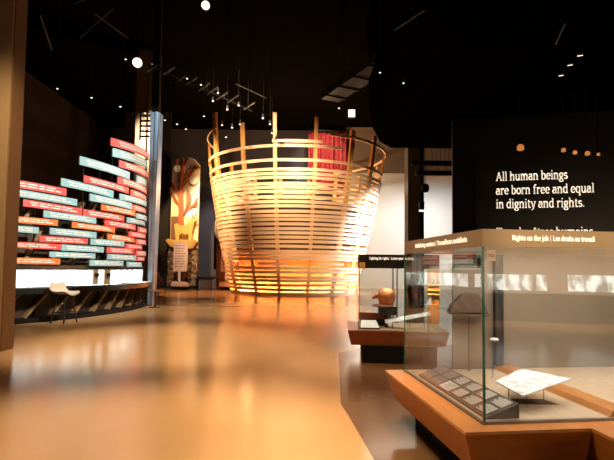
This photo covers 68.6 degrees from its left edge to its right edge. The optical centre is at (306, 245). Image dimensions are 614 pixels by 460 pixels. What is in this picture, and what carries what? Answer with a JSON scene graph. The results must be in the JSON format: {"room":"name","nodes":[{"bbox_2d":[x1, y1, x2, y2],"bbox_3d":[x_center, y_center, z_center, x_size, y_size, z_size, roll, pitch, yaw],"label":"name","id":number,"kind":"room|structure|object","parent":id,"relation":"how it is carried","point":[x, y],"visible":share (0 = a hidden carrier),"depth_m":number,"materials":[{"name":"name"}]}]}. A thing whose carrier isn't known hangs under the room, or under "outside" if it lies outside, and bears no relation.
{"room":"museum","nodes":[
{"label":"museum","id":0,"kind":"room"},
{"bbox_2d":[0,0,14,331],"bbox_3d":[-6.363,-4.650,8.759,1.570,13.200,0.390,1,-3,0],"label":"pillar","id":1,"kind":"structure","parent":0,"point":[7,7],"depth_m":8.47,"materials":[{"name":"brown wood"}]},
{"bbox_2d":[0,0,27,351],"bbox_3d":[-5.562,-4.641,8.764,0.028,13.200,0.340,1,-3,0],"label":"wall","id":2,"kind":"structure","parent":1,"relation":"attached to","point":[21,6],"depth_m":8.58,"materials":[{"name":"brown"}]},
{"bbox_2d":[17,71,106,269],"bbox_3d":[-17.050,-4.492,14.477,0.200,13.200,46.500,1,-3,0],"label":"wall","id":3,"kind":"structure","parent":0,"point":[56,132],"depth_m":30.32,"materials":[{"name":"black paint"}]},
{"bbox_2d":[122,112,171,287],"bbox_3d":[-12.033,-3.494,33.704,3.457,13.200,0.200,1,-3,0],"label":"wall","id":4,"kind":"structure","parent":0,"point":[130,117],"depth_m":33.68,"materials":[{"name":"black paint"}]},
{"bbox_2d":[25,0,372,130],"bbox_3d":[-1.625,-11.009,14.805,30.500,0.200,46.500,1,-3,0],"label":"ceiling","id":5,"kind":"structure","parent":0,"point":[300,59],"depth_m":24.89,"materials":[{"name":"black paint"}]},
{"bbox_2d":[40,0,51,49],"bbox_3d":[-10.592,-9.725,18.369,0.044,2.219,2.962,2,-3,-22],"label":"ceiling pipe","id":6,"kind":"object","parent":5,"relation":"hanging from","point":[47,0],"visible":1,"depth_m":18.35,"materials":[{"name":"grey metal"}]},
{"bbox_2d":[56,5,60,88],"bbox_3d":[-10.870,-8.805,19.731,0.104,3.931,0.104,1,-3,0],"label":"spotlight","id":7,"kind":"object","parent":5,"relation":"hanging from","point":[57,85],"visible":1,"depth_m":19.70,"materials":[{"name":"grey metal"}]},
{"bbox_2d":[90,15,94,97],"bbox_3d":[-9.865,-8.743,20.750,0.110,3.933,0.110,1,-3,0],"label":"spotlight","id":8,"kind":"object","parent":5,"relation":"hanging from","point":[91,94],"visible":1,"depth_m":20.71,"materials":[{"name":"grey metal"}]},
{"bbox_2d":[80,0,112,37],"bbox_3d":[-8.239,-9.736,17.610,3.124,2.219,0.044,-2,-4,43],"label":"ceiling pipe","id":9,"kind":"object","parent":5,"relation":"hanging from","point":[96,0],"visible":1,"depth_m":17.56,"materials":[{"name":"grey metal"}]},
{"bbox_2d":[95,0,127,37],"bbox_3d":[-7.648,-9.722,17.759,0.044,2.219,1.829,0,-3,17],"label":"ceiling pipe","id":10,"kind":"object","parent":5,"relation":"hanging from","point":[113,0],"visible":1,"depth_m":17.71,"materials":[{"name":"grey metal"}]},
{"bbox_2d":[119,5,123,106],"bbox_3d":[-8.184,-8.415,19.899,0.105,4.632,0.105,1,-3,0],"label":"spotlight","id":11,"kind":"object","parent":5,"relation":"hanging from","point":[120,103],"visible":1,"depth_m":19.86,"materials":[{"name":"grey metal"}]},
{"bbox_2d":[132,0,142,68],"bbox_3d":[-6.694,-8.918,17.937,0.403,3.785,0.438,1,-3,-13],"label":"ceiling spotlight","id":12,"kind":"object","parent":5,"relation":"hanging from","point":[137,62],"visible":1,"depth_m":17.78,"materials":[{"name":"grey metal"}]},
{"bbox_2d":[144,23,147,113],"bbox_3d":[-7.387,-8.367,20.703,0.110,4.633,0.110,1,-3,0],"label":"spotlight","id":13,"kind":"object","parent":5,"relation":"hanging from","point":[147,23],"visible":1,"depth_m":20.70,"materials":[{"name":"grey metal"}]},
{"bbox_2d":[164,26,167,120],"bbox_3d":[-6.772,-8.312,21.655,0.115,4.634,0.115,1,-3,0],"label":"spotlight","id":14,"kind":"object","parent":5,"relation":"hanging from","point":[167,26],"visible":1,"depth_m":21.59,"materials":[{"name":"grey metal"}]},
{"bbox_2d":[176,33,179,124],"bbox_3d":[-6.367,-8.278,22.239,0.118,4.635,0.118,1,-3,0],"label":"spotlight","id":15,"kind":"object","parent":5,"relation":"hanging from","point":[179,33],"visible":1,"depth_m":22.17,"materials":[{"name":"grey metal"}]},
{"bbox_2d":[185,65,187,129],"bbox_3d":[-6.136,-8.237,23.026,0.122,4.637,0.122,1,-3,0],"label":"spotlight","id":16,"kind":"object","parent":5,"relation":"hanging from","point":[187,65],"visible":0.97,"depth_m":22.96,"materials":[{"name":"grey metal"}]},
{"bbox_2d":[186,13,188,78],"bbox_3d":[-4.895,-8.796,18.534,0.098,3.929,0.098,1,-3,0],"label":"spotlight","id":17,"kind":"object","parent":5,"relation":"hanging from","point":[188,13],"visible":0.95,"depth_m":18.48,"materials":[{"name":"grey metal"}]},
{"bbox_2d":[147,0,254,111],"bbox_3d":[-4.004,-8.615,19.017,1.157,4.225,5.768,-1,-3,36],"label":"lighting truss","id":18,"kind":"object","parent":5,"relation":"hanging from","point":[151,65],"visible":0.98,"depth_m":18.69,"materials":[{"name":"grey metal"}]},
{"bbox_2d":[200,14,202,85],"bbox_3d":[-4.466,-8.761,19.146,0.101,3.930,0.101,1,-3,0],"label":"spotlight","id":19,"kind":"object","parent":5,"relation":"hanging from","point":[202,14],"visible":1,"depth_m":19.09,"materials":[{"name":"grey metal"}]},
{"bbox_2d":[203,44,205,116],"bbox_3d":[-4.760,-8.321,21.021,0.111,4.633,0.111,1,-3,0],"label":"spotlight","id":20,"kind":"object","parent":5,"relation":"hanging from","point":[205,44],"visible":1,"depth_m":20.95,"materials":[{"name":"grey metal"}]},
{"bbox_2d":[201,0,210,11],"bbox_3d":[-3.736,-9.762,16.722,0.336,2.152,0.427,1,-3,-8],"label":"ceiling spotlight","id":21,"kind":"object","parent":5,"relation":"hanging from","point":[205,5],"visible":1,"depth_m":16.52,"materials":[{"name":"grey metal"}]},
{"bbox_2d":[212,26,214,101],"bbox_3d":[-3.944,-8.406,19.118,0.101,4.630,0.101,1,-3,0],"label":"spotlight","id":22,"kind":"object","parent":5,"relation":"hanging from","point":[214,26],"visible":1,"depth_m":19.05,"materials":[{"name":"grey metal"}]},
{"bbox_2d":[217,16,219,92],"bbox_3d":[-3.915,-8.713,19.999,0.106,3.932,0.106,1,-3,0],"label":"spotlight","id":23,"kind":"object","parent":5,"relation":"hanging from","point":[219,16],"visible":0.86,"depth_m":19.95,"materials":[{"name":"grey metal"}]},
{"bbox_2d":[221,46,223,125],"bbox_3d":[-4.168,-8.250,22.315,0.118,4.636,0.118,1,-3,0],"label":"spotlight","id":24,"kind":"object","parent":5,"relation":"hanging from","point":[223,46],"visible":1,"depth_m":22.26,"materials":[{"name":"grey metal"}]},
{"bbox_2d":[223,19,225,96],"bbox_3d":[-3.763,-8.680,20.615,0.109,3.933,0.109,1,-3,0],"label":"spotlight","id":25,"kind":"object","parent":5,"relation":"hanging from","point":[225,19],"visible":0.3,"depth_m":20.58,"materials":[{"name":"grey metal"}]},
{"bbox_2d":[225,56,227,137],"bbox_3d":[-4.338,-8.150,24.356,0.129,4.639,0.129,1,-3,0],"label":"spotlight","id":26,"kind":"object","parent":5,"relation":"hanging from","point":[227,56],"visible":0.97,"depth_m":24.30,"materials":[{"name":"grey metal"}]},
{"bbox_2d":[226,43,228,109],"bbox_3d":[-3.514,-8.353,20.098,0.106,4.632,0.106,1,-3,0],"label":"spotlight","id":27,"kind":"object","parent":5,"relation":"hanging from","point":[227,106],"visible":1,"depth_m":20.01,"materials":[{"name":"grey metal"}]},
{"bbox_2d":[231,44,233,127],"bbox_3d":[-3.738,-8.226,22.695,0.120,4.636,0.120,1,-3,0],"label":"spotlight","id":28,"kind":"object","parent":5,"relation":"hanging from","point":[233,44],"visible":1,"depth_m":22.65,"materials":[{"name":"grey metal"}]},
{"bbox_2d":[237,2,240,105],"bbox_3d":[-2.936,-8.371,19.601,0.104,4.631,0.104,1,-3,0],"label":"spotlight","id":29,"kind":"object","parent":5,"relation":"hanging from","point":[238,102],"visible":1,"depth_m":19.58,"materials":[{"name":"grey metal"}]},
{"bbox_2d":[239,37,241,124],"bbox_3d":[-3.252,-8.249,22.129,0.117,4.635,0.117,1,-3,0],"label":"spotlight","id":30,"kind":"object","parent":5,"relation":"hanging from","point":[241,37],"visible":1,"depth_m":22.08,"materials":[{"name":"grey metal"}]},
{"bbox_2d":[236,26,265,97],"bbox_3d":[-2.629,-8.978,21.569,0.044,3.219,2.069,-1,-3,36],"label":"ceiling pipe","id":31,"kind":"object","parent":5,"relation":"hanging from","point":[252,26],"visible":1,"depth_m":21.59,"materials":[{"name":"grey metal"}]},
{"bbox_2d":[262,22,264,118],"bbox_3d":[-2.037,-8.281,21.207,0.112,4.634,0.112,1,-3,0],"label":"spotlight","id":32,"kind":"object","parent":5,"relation":"hanging from","point":[264,22],"visible":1,"depth_m":21.17,"materials":[{"name":"grey metal"}]},
{"bbox_2d":[269,32,271,124],"bbox_3d":[-1.780,-8.235,22.077,0.117,4.635,0.117,1,-3,0],"label":"spotlight","id":33,"kind":"object","parent":5,"relation":"hanging from","point":[271,32],"visible":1,"depth_m":22.03,"materials":[{"name":"grey metal"}]},
{"bbox_2d":[271,91,272,133],"bbox_3d":[-1.796,-8.162,23.541,0.125,4.638,0.125,1,-3,0],"label":"spotlight","id":34,"kind":"object","parent":5,"relation":"hanging from","point":[272,91],"visible":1,"depth_m":23.49,"materials":[{"name":"grey metal"}]},
{"bbox_2d":[308,124,348,192],"bbox_3d":[1.703,-7.005,36.320,3.254,5.620,0.390,1,-3,0],"label":"curtain","id":35,"kind":"object","parent":5,"relation":"hanging from","point":[322,153],"visible":0.44,"depth_m":36.32,"materials":[{"name":"red fabric"}]},
{"bbox_2d":[338,26,339,108],"bbox_3d":[1.424,-8.312,19.778,0.104,4.631,0.104,1,-3,0],"label":"spotlight","id":36,"kind":"object","parent":5,"relation":"hanging from","point":[339,26],"visible":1,"depth_m":19.79,"materials":[{"name":"grey metal"}]},
{"bbox_2d":[321,3,374,101],"bbox_3d":[2.787,-8.726,17.166,1.000,4.030,7.698,2,-3,-26],"label":"ceiling panel","id":37,"kind":"object","parent":5,"relation":"hanging from","point":[357,77],"visible":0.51,"depth_m":18.76,"materials":[{"name":"black paint"}]},
{"bbox_2d":[348,94,354,118],"bbox_3d":[2.428,-8.660,24.444,0.400,3.459,0.220,1,-3,0],"label":"lamp","id":38,"kind":"object","parent":5,"relation":"hanging from","point":[351,112],"visible":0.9,"depth_m":24.27,"materials":[{"name":"black paint"}]},
{"bbox_2d":[402,0,404,83],"bbox_3d":[2.068,-7.258,9.630,0.050,7.715,0.050,1,-3,0],"label":"spotlight","id":39,"kind":"object","parent":5,"relation":"hanging from","point":[403,80],"visible":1,"depth_m":9.49,"materials":[{"name":"grey metal"}]},
{"bbox_2d":[104,128,344,286],"bbox_3d":[-1.714,-3.177,37.799,30.500,13.200,0.200,1,-3,0],"label":"wall","id":40,"kind":"structure","parent":0,"point":[191,143],"depth_m":37.91,"materials":[{"name":"black paint"}]},
{"bbox_2d":[0,286,451,459],"bbox_3d":[-1.777,2.374,14.150,30.500,0.200,46.500,1,-3,0],"label":"floor","id":41,"kind":"structure","parent":0,"point":[210,376],"depth_m":6.26,"materials":[{"name":"concrete"}]},
{"bbox_2d":[50,282,79,323],"bbox_3d":[-6.763,1.573,12.537,0.600,1.135,0.552,0,-3,18],"label":"bar stool","id":42,"kind":"object","parent":41,"relation":"on","point":[57,288],"visible":1,"depth_m":12.56,"materials":[{"name":"beige"}]},
{"bbox_2d":[14,137,153,324],"bbox_3d":[-8.069,-0.976,14.286,3.431,6.362,11.074,0,-3,21],"label":"installation","id":43,"kind":"structure","parent":41,"relation":"on","point":[97,259],"depth_m":14.14,"materials":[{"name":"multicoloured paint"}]},
{"bbox_2d":[133,49,161,296],"bbox_3d":[-8.603,-3.924,24.116,1.043,13.200,0.800,1,-3,0],"label":"column","id":44,"kind":"structure","parent":41,"relation":"on","point":[144,78],"depth_m":23.88,"materials":[{"name":"brown"}]},
{"bbox_2d":[139,0,162,304],"bbox_3d":[-6.619,-4.150,19.042,0.818,13.200,0.560,1,-3,0],"label":"steel fin","id":45,"kind":"object","parent":41,"relation":"on","point":[156,118],"visible":0.98,"depth_m":18.85,"materials":[{"name":"grey metal"}]},
{"bbox_2d":[139,112,149,139],"bbox_3d":[-6.788,-5.029,18.864,0.460,1.200,0.040,1,-3,0],"label":"grille","id":46,"kind":"object","parent":45,"relation":"attached to","point":[141,115],"depth_m":18.84,"materials":[{"name":"black paint"}]},
{"bbox_2d":[147,290,163,307],"bbox_3d":[-5.904,2.061,17.508,0.620,0.660,0.614,1,-3,0],"label":"pedestal table","id":47,"kind":"object","parent":41,"relation":"on","point":[155,291],"visible":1,"depth_m":17.47,"materials":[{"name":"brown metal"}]},
{"bbox_2d":[156,272,163,296],"bbox_3d":[-7.808,1.989,23.535,0.600,1.350,0.400,1,-3,0],"label":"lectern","id":48,"kind":"object","parent":41,"relation":"on","point":[159,279],"visible":0.68,"depth_m":23.50,"materials":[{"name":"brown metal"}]},
{"bbox_2d":[171,242,188,289],"bbox_3d":[-8.738,1.380,31.265,1.404,3.300,0.800,1,-3,0],"label":"board","id":49,"kind":"object","parent":41,"relation":"on","point":[180,255],"visible":1,"depth_m":31.52,"materials":[{"name":"beige"}]},
{"bbox_2d":[171,281,188,285],"bbox_3d":[-8.752,2.625,31.204,1.404,0.316,0.800,1,-3,0],"label":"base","id":50,"kind":"object","parent":49,"relation":"on","point":[174,283],"depth_m":31.02,"materials":[{"name":"beige"}]},
{"bbox_2d":[166,157,199,288],"bbox_3d":[-9.054,-1.754,32.945,2.273,9.717,0.950,1,-3,0],"label":"relief","id":51,"kind":"object","parent":41,"relation":"on","point":[184,173],"visible":0.8,"depth_m":33.03,"materials":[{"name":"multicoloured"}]},
{"bbox_2d":[195,276,215,289],"bbox_3d":[-7.177,2.623,31.856,1.340,0.910,0.900,1,-3,0],"label":"bench","id":52,"kind":"object","parent":41,"relation":"on","point":[202,282],"visible":1,"depth_m":31.56,"materials":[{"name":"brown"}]},
{"bbox_2d":[213,203,238,288],"bbox_3d":[-5.923,-0.042,33.439,1.936,6.417,0.600,1,-3,0],"label":"relief","id":53,"kind":"object","parent":41,"relation":"on","point":[220,276],"visible":0.29,"depth_m":33.34,"materials":[{"name":"brown wood"}]},
{"bbox_2d":[219,244,233,289],"bbox_3d":[-5.499,1.415,31.566,1.418,3.332,0.800,1,-3,0],"label":"board","id":54,"kind":"object","parent":41,"relation":"on","point":[223,285],"visible":0.16,"depth_m":31.78,"materials":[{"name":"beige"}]},
{"bbox_2d":[219,282,228,286],"bbox_3d":[-5.513,2.672,31.504,1.418,0.319,0.800,1,-3,0],"label":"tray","id":55,"kind":"object","parent":54,"relation":"on","point":[221,284],"depth_m":31.12,"materials":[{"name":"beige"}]},
{"bbox_2d":[207,112,385,295],"bbox_3d":[-0.721,-2.312,29.519,11.854,10.722,11.389,1,-3,0],"label":"basket theatre","id":56,"kind":"object","parent":41,"relation":"on","point":[284,245],"visible":0.97,"depth_m":25.48,"materials":[{"name":"brown wood"}]},
{"bbox_2d":[339,345,451,459],"bbox_3d":[4.189,1.884,4.816,7.580,0.003,9.400,1,-3,0],"label":"floor strip","id":57,"kind":"object","parent":41,"relation":"on","point":[388,430],"visible":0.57,"depth_m":5.10,"materials":[{"name":"concrete"}]},
{"bbox_2d":[348,254,448,364],"bbox_3d":[1.595,1.099,8.228,1.690,1.845,1.260,0,-3,5],"label":"display case","id":58,"kind":"object","parent":57,"relation":"on","point":[385,345],"visible":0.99,"depth_m":7.65,"materials":[{"name":"red wood"}]},
{"bbox_2d":[360,320,379,329],"bbox_3d":[1.093,1.371,7.851,0.340,0.137,0.190,0,-3,5],"label":"card","id":59,"kind":"object","parent":58,"relation":"on","point":[364,324],"visible":1,"depth_m":7.83,"materials":[{"name":"white paper"}]},
{"bbox_2d":[359,311,390,325],"bbox_3d":[1.253,1.343,8.296,0.580,0.240,0.200,0,-3,5],"label":"display shelf","id":60,"kind":"object","parent":58,"relation":"on","point":[362,315],"visible":0.46,"depth_m":8.21,"materials":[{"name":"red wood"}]},
{"bbox_2d":[371,288,395,326],"bbox_3d":[1.376,1.105,8.096,0.439,0.700,0.384,0,-3,5],"label":"helmet","id":61,"kind":"object","parent":58,"relation":"on","point":[386,296],"visible":0.98,"depth_m":7.99,"materials":[{"name":"orange"}]},
{"bbox_2d":[384,312,430,328],"bbox_3d":[1.762,1.305,7.912,0.780,0.290,0.200,0,-3,5],"label":"panel","id":62,"kind":"object","parent":58,"relation":"on","point":[408,317],"visible":1,"depth_m":7.89,"materials":[{"name":"grey metal"}]},
{"bbox_2d":[385,229,613,459],"bbox_3d":[2.606,0.865,3.628,3.300,1.886,2.550,1,-3,-7],"label":"display case","id":63,"kind":"object","parent":57,"relation":"on","point":[548,295],"visible":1,"depth_m":4.73,"materials":[{"name":"glass"},{"name":"wood"},{"name":"black paint"}]},
{"bbox_2d":[425,298,431,304],"bbox_3d":[1.237,0.905,4.594,0.065,0.753,0.024,1,-3,0],"label":"card","id":64,"kind":"object","parent":63,"relation":"on","point":[428,302],"visible":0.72,"depth_m":4.60,"materials":[{"name":"white paper"}]},
{"bbox_2d":[419,365,518,418],"bbox_3d":[1.296,1.192,3.793,0.250,0.100,1.280,1,-3,-7],"label":"information panel","id":65,"kind":"object","parent":63,"relation":"on","point":[466,391],"visible":0.97,"depth_m":3.58,"materials":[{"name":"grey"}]},
{"bbox_2d":[447,312,490,369],"bbox_3d":[1.691,0.995,4.702,0.440,0.594,0.440,1,-3,0],"label":"tray stand","id":66,"kind":"object","parent":63,"relation":"on","point":[458,314],"visible":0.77,"depth_m":4.67,"materials":[{"name":"grey metal"}]},
{"bbox_2d":[447,293,487,313],"bbox_3d":[1.688,0.599,4.737,0.401,0.215,0.110,1,-3,0],"label":"folded cloth","id":67,"kind":"object","parent":66,"relation":"on","point":[465,303],"visible":0.88,"depth_m":4.68,"materials":[{"name":"brown fabric"}]},
{"bbox_2d":[490,338,498,377],"bbox_3d":[1.816,1.085,4.361,0.084,0.386,0.084,1,-3,0],"label":"fragment","id":68,"kind":"object","parent":63,"relation":"on","point":[491,339],"visible":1,"depth_m":4.36,"materials":[{"name":"grey metal"}]},
{"bbox_2d":[495,369,570,404],"bbox_3d":[1.741,1.145,3.626,0.559,0.190,0.443,2,-3,-28],"label":"panel","id":69,"kind":"object","parent":63,"relation":"on","point":[523,382],"visible":0.91,"depth_m":3.57,"materials":[{"name":"white paper"}]},
{"bbox_2d":[404,148,419,306],"bbox_3d":[4.534,-0.851,19.417,0.509,6.900,0.700,1,-3,0],"label":"pillar","id":70,"kind":"structure","parent":41,"relation":"on","point":[411,181],"depth_m":19.12,"materials":[{"name":"brown"}]},
{"bbox_2d":[420,148,423,306],"bbox_3d":[4.880,-0.849,19.392,0.180,6.900,0.550,1,-3,0],"label":"column","id":71,"kind":"structure","parent":70,"relation":"attached to","point":[421,213],"depth_m":19.10,"materials":[{"name":"black paint"}]},
{"bbox_2d":[347,173,451,289],"bbox_3d":[8.264,-1.217,36.658,10.100,9.400,0.300,1,-3,0],"label":"wall","id":72,"kind":"structure","parent":0,"point":[387,233],"depth_m":36.54,"materials":[{"name":"white paint"}]},
{"bbox_2d":[347,127,451,172],"bbox_3d":[8.339,-7.806,37.030,10.100,3.800,0.300,1,-3,0],"label":"wall","id":73,"kind":"structure","parent":0,"point":[394,160],"depth_m":36.86,"materials":[{"name":"grey paint"}]},
{"bbox_2d":[452,118,476,267],"bbox_3d":[5.074,-0.885,14.502,0.720,6.500,0.060,0,-3,13],"label":"pier","id":74,"kind":"object","parent":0,"point":[463,130],"visible":0.64,"depth_m":14.53,"materials":[{"name":"black paint"}]},
{"bbox_2d":[367,0,613,147],"bbox_3d":[7.954,-6.879,14.107,11.050,5.500,8.500,1,-3,0],"label":"ceiling","id":75,"kind":"structure","parent":0,"point":[464,59],"depth_m":11.36,"materials":[{"name":"black paint"}]},
{"bbox_2d":[395,10,424,29],"bbox_3d":[1.958,-4.383,8.607,0.024,0.160,0.815,2,-3,-30],"label":"ceiling pipe","id":76,"kind":"object","parent":75,"relation":"hanging from","point":[423,10],"visible":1,"depth_m":8.59,"materials":[{"name":"grey metal"}]},
{"bbox_2d":[418,142,424,211],"bbox_3d":[4.414,-2.660,17.353,0.240,2.691,0.234,1,-3,0],"label":"wall lamp","id":77,"kind":"object","parent":75,"relation":"hanging from","point":[421,203],"visible":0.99,"depth_m":17.25,"materials":[{"name":"grey metal"}]},
{"bbox_2d":[421,184,428,192],"bbox_3d":[4.554,-3.038,17.372,0.320,1.931,0.320,1,-3,0],"label":"track spotlight","id":78,"kind":"object","parent":75,"relation":"hanging from","point":[424,187],"visible":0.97,"depth_m":17.22,"materials":[{"name":"black paint"}]},
{"bbox_2d":[411,136,451,165],"bbox_3d":[4.708,-3.494,16.493,1.794,1.105,0.140,1,-3,0],"label":"bar","id":79,"kind":"object","parent":75,"relation":"hanging from","point":[432,162],"visible":0.96,"depth_m":16.40,"materials":[{"name":"black paint"}]},
{"bbox_2d":[416,142,451,175],"bbox_3d":[5.127,-3.353,17.287,1.880,1.299,0.140,1,-3,0],"label":"bar","id":80,"kind":"object","parent":75,"relation":"hanging from","point":[418,172],"visible":0.66,"depth_m":17.19,"materials":[{"name":"black paint"}]},
{"bbox_2d":[517,93,523,150],"bbox_3d":[5.867,-3.421,12.383,0.188,1.625,0.183,1,-3,0],"label":"spotlight","id":81,"kind":"object","parent":75,"relation":"hanging from","point":[520,147],"visible":1,"depth_m":12.38,"materials":[{"name":"orange metal"}]},
{"bbox_2d":[555,24,564,44],"bbox_3d":[5.102,-4.324,9.075,0.024,0.160,0.853,0,-3,18],"label":"ceiling pipe","id":82,"kind":"object","parent":75,"relation":"attached to","point":[560,30],"visible":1,"depth_m":9.07,"materials":[{"name":"grey metal"}]},
{"bbox_2d":[561,91,565,151],"bbox_3d":[6.949,-3.383,12.213,0.120,1.692,0.116,1,-3,0],"label":"spotlight","id":83,"kind":"object","parent":75,"relation":"hanging from","point":[563,149],"visible":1,"depth_m":12.21,"materials":[{"name":"orange"}]},
{"bbox_2d":[573,90,576,154],"bbox_3d":[7.231,-3.347,12.167,0.111,1.762,0.108,1,-3,0],"label":"spotlight","id":84,"kind":"object","parent":75,"relation":"hanging from","point":[574,151],"visible":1,"depth_m":12.18,"materials":[{"name":"orange"}]},
{"bbox_2d":[585,90,589,155],"bbox_3d":[7.537,-3.326,12.117,0.128,1.802,0.125,1,-3,0],"label":"spotlight","id":85,"kind":"object","parent":75,"relation":"hanging from","point":[587,152],"visible":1,"depth_m":12.12,"materials":[{"name":"orange"}]},
{"bbox_2d":[596,89,599,155],"bbox_3d":[7.803,-3.317,12.073,0.085,1.818,0.083,1,-3,0],"label":"spotlight","id":86,"kind":"object","parent":75,"relation":"hanging from","point":[598,153],"visible":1,"depth_m":12.08,"materials":[{"name":"orange"}]},
{"bbox_2d":[451,110,613,267],"bbox_3d":[8.951,-0.877,13.777,8.600,6.500,0.300,0,-3,13],"label":"wall","id":87,"kind":"structure","parent":0,"point":[497,139],"depth_m":14.05,"materials":[{"name":"black paint"}]},
{"bbox_2d":[496,170,593,230],"bbox_3d":[7.377,-1.332,14.005,2.796,2.076,0.015,0,-3,13],"label":"quotation lettering","id":88,"kind":"object","parent":87,"relation":"attached to","point":[542,173],"visible":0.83,"depth_m":14.03,"materials":[{"name":"white paint"}]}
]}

